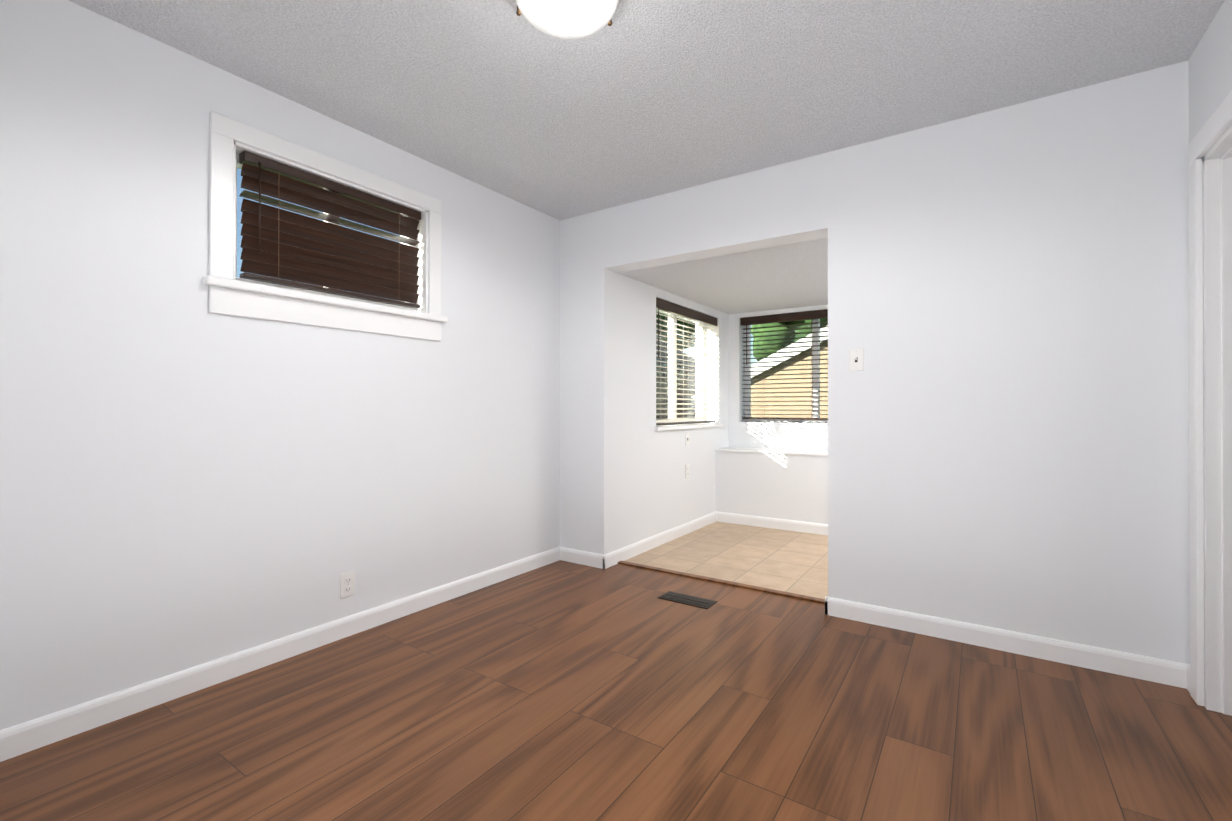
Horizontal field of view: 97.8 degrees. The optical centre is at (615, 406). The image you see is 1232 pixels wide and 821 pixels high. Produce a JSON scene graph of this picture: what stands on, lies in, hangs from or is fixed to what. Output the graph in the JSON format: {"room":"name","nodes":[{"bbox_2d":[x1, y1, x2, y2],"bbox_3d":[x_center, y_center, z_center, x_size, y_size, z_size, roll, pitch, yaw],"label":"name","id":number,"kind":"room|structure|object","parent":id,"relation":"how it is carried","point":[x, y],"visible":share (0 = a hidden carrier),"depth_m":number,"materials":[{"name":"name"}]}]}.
{"room":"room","nodes":[
{"label":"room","id":0,"kind":"room"},
{"bbox_2d":[0,0,559,729],"bbox_3d":[-1.436,-0.127,2.572,0.250,2.440,3.630,0,0,34],"label":"wall","id":1,"kind":"structure","parent":0,"point":[188,480],"depth_m":2.07,"materials":[{"name":"white paint"}]},
{"bbox_2d":[0,547,559,761],"bbox_3d":[-1.165,1.048,2.732,0.014,0.092,2.735,0,0,34],"label":"baseboard","id":2,"kind":"structure","parent":1,"relation":"attached to","point":[52,727],"depth_m":2.15,"materials":[{"name":"white wood"}]},
{"bbox_2d":[202,111,447,340],"bbox_3d":[-1.332,-0.762,2.589,0.186,0.790,1.130,0,0,34],"label":"window","id":3,"kind":"structure","parent":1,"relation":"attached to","point":[330,257],"depth_m":2.47,"materials":[{"name":"white"}]},
{"bbox_2d":[340,571,354,597],"bbox_3d":[-1.281,0.848,2.567,0.009,0.115,0.070,0,0,34],"label":"outlet","id":4,"kind":"object","parent":1,"relation":"attached to","point":[347,584],"visible":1,"depth_m":2.56,"materials":[{"name":"white plastic"}]},
{"bbox_2d":[0,560,1231,820],"bbox_3d":[-0.056,1.140,1.646,3.570,0.100,3.650,0,0,34],"label":"floor","id":5,"kind":"structure","parent":0,"point":[560,690],"depth_m":1.81,"materials":[{"name":"brown wood"}]},
{"bbox_2d":[658,591,716,608],"bbox_3d":[0.403,1.090,3.045,0.310,0.009,0.135,0,0,34],"label":"floor vent","id":6,"kind":"object","parent":5,"relation":"in","point":[699,602],"visible":1,"depth_m":3.03,"materials":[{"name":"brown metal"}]},
{"bbox_2d":[68,0,1223,219],"bbox_3d":[1.149,-1.398,2.203,4.950,0.100,5.910,0,0,34],"label":"ceiling","id":7,"kind":"structure","parent":0,"point":[636,100],"depth_m":2.15,"materials":[{"name":"white paint"}]},
{"bbox_2d":[515,0,619,38],"bbox_3d":[-0.159,-1.288,1.718,0.356,0.121,0.353,0,0,34],"label":"lamp","id":8,"kind":"object","parent":7,"relation":"attached to","point":[570,19],"visible":1,"depth_m":1.71,"materials":[{"name":"white glass"}]},
{"bbox_2d":[617,273,728,549],"bbox_3d":[0.544,-0.120,4.800,0.250,2.440,2.280,0,0,34],"label":"wall","id":9,"kind":"structure","parent":0,"point":[658,492],"depth_m":4.21,"materials":[{"name":"white paint"}]},
{"bbox_2d":[600,511,715,568],"bbox_3d":[0.437,1.053,4.402,0.014,0.092,1.854,0,0,34],"label":"baseboard","id":10,"kind":"structure","parent":9,"relation":"attached to","point":[612,558],"depth_m":4.18,"materials":[{"name":"white wood"}]},
{"bbox_2d":[685,464,688,477],"bbox_3d":[0.623,0.560,4.684,0.009,0.115,0.070,0,0,34],"label":"outlet","id":11,"kind":"object","parent":9,"relation":"attached to","point":[687,471],"visible":1,"depth_m":4.67,"materials":[{"name":"white plastic"}]},
{"bbox_2d":[685,433,688,445],"bbox_3d":[0.629,0.285,4.681,0.022,0.115,0.070,0,0,34],"label":"light switch","id":12,"kind":"object","parent":9,"relation":"attached to","point":[686,439],"visible":1,"depth_m":4.67,"materials":[{"name":"white plastic"}]},
{"bbox_2d":[654,297,722,430],"bbox_3d":[0.587,-0.340,4.802,0.250,1.060,1.290,0,0,34],"label":"window","id":13,"kind":"structure","parent":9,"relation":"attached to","point":[673,311],"depth_m":4.83,"materials":[{"name":"white"}]},
{"bbox_2d":[619,237,827,314],"bbox_3d":[1.733,-1.143,3.848,2.790,0.400,2.030,0,0,34],"label":"ceiling","id":14,"kind":"structure","parent":0,"point":[790,275],"depth_m":3.95,"materials":[{"name":"white paint"}]},
{"bbox_2d":[625,521,827,598],"bbox_3d":[1.763,1.147,3.983,3.180,0.100,2.260,0,0,34],"label":"floor","id":15,"kind":"structure","parent":0,"point":[795,562],"depth_m":3.92,"materials":[{"name":"beige tile"}]},
{"bbox_2d":[715,447,827,523],"bbox_3d":[2.206,0.752,4.541,2.790,0.695,0.342,0,0,34],"label":"wall","id":16,"kind":"structure","parent":0,"point":[787,484],"depth_m":4.88,"materials":[{"name":"white paint"}]},
{"bbox_2d":[716,511,827,534],"bbox_3d":[2.113,1.053,4.402,2.790,0.092,0.014,0,0,34],"label":"baseboard","id":17,"kind":"structure","parent":16,"relation":"attached to","point":[783,524],"depth_m":4.86,"materials":[{"name":"white wood"}]},
{"bbox_2d":[729,304,827,450],"bbox_3d":[2.430,-0.120,4.749,2.930,2.440,0.250,0,0,34],"label":"wall","id":18,"kind":"structure","parent":0,"point":[789,435],"depth_m":5.32,"materials":[{"name":"white paint"}]},
{"bbox_2d":[740,309,827,422],"bbox_3d":[1.881,-0.374,5.107,1.400,1.050,0.205,0,0,34],"label":"window","id":19,"kind":"structure","parent":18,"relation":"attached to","point":[815,316],"depth_m":5.21,"materials":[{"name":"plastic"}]},
{"bbox_2d":[560,60,1189,663],"bbox_3d":[0.912,-0.125,3.078,3.570,2.440,0.160,0,0,34],"label":"wall","id":20,"kind":"structure","parent":0,"point":[1008,406],"depth_m":2.45,"materials":[{"name":"white paint"}]},
{"bbox_2d":[560,547,599,567],"bbox_3d":[-0.247,1.051,3.754,0.330,0.092,0.014,0,0,34],"label":"baseboard","id":21,"kind":"structure","parent":20,"relation":"attached to","point":[591,559],"depth_m":3.75,"materials":[{"name":"white wood"}]},
{"bbox_2d":[618,561,824,603],"bbox_3d":[0.614,1.090,3.384,1.450,0.011,0.050,0,0,34],"label":"trim","id":22,"kind":"structure","parent":20,"relation":"attached to","point":[783,593],"depth_m":3.32,"materials":[{"name":"laminate"}]},
{"bbox_2d":[849,348,863,370],"bbox_3d":[1.229,-0.241,2.753,0.070,0.115,0.022,0,0,34],"label":"light switch","id":23,"kind":"object","parent":20,"relation":"attached to","point":[856,359],"visible":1,"depth_m":2.76,"materials":[{"name":"white plastic"}]},
{"bbox_2d":[825,596,1189,691],"bbox_3d":[1.663,1.047,2.457,1.354,0.092,0.020,0,0,34],"label":"baseboard","id":24,"kind":"structure","parent":20,"relation":"attached to","point":[1157,670],"depth_m":2.37,"materials":[{"name":"white wood"}]},
{"bbox_2d":[1189,0,1231,706],"bbox_3d":[1.359,-0.133,0.680,0.140,2.440,3.630,0,0,34],"label":"wall","id":25,"kind":"structure","parent":0,"point":[1210,74],"depth_m":1.90,"materials":[{"name":"white paint"}]},
{"bbox_2d":[1188,91,1231,715],"bbox_3d":[1.984,0.048,1.603,0.180,2.085,0.930,0,0,34],"label":"door frame","id":26,"kind":"structure","parent":25,"relation":"attached to","point":[1217,212],"depth_m":1.93,"materials":[{"name":"white wood"}]},
{"label":"outside","id":27,"kind":"structure","parent":0,"visible":0},
{"bbox_3d":[8.327,1.734,12.302,85.000,0.020,90.000,0,0,34],"label":"lawn","id":28,"kind":"structure","parent":27,"visible":0},
{"bbox_2d":[656,336,695,418],"bbox_3d":[-2.036,-0.835,17.516,7.280,5.150,9.340,0,0,34],"label":"house","id":29,"kind":"structure","parent":28,"relation":"on","point":[662,364],"depth_m":17.41,"materials":[{"name":"white"}]},
{"bbox_2d":[656,312,695,351],"bbox_3d":[1.843,-2.830,31.367,7.477,9.228,7.583,0,0,34],"label":"tree","id":30,"kind":"object","parent":28,"relation":"on","point":[678,332],"depth_m":29.73,"materials":[{"name":"green plant"}]},
{"bbox_2d":[691,325,827,417],"bbox_3d":[7.595,-0.269,14.616,8.680,4.000,7.340,0,0,34],"label":"house","id":31,"kind":"structure","parent":28,"relation":"on","point":[761,409],"depth_m":12.72,"materials":[{"name":"yellow wood"}]},
{"bbox_2d":[751,318,827,360],"bbox_3d":[7.218,-2.087,22.078,4.065,7.683,4.274,0,0,34],"label":"tree","id":32,"kind":"object","parent":28,"relation":"on","point":[782,336],"depth_m":21.38,"materials":[{"name":"green plant"}]}
]}

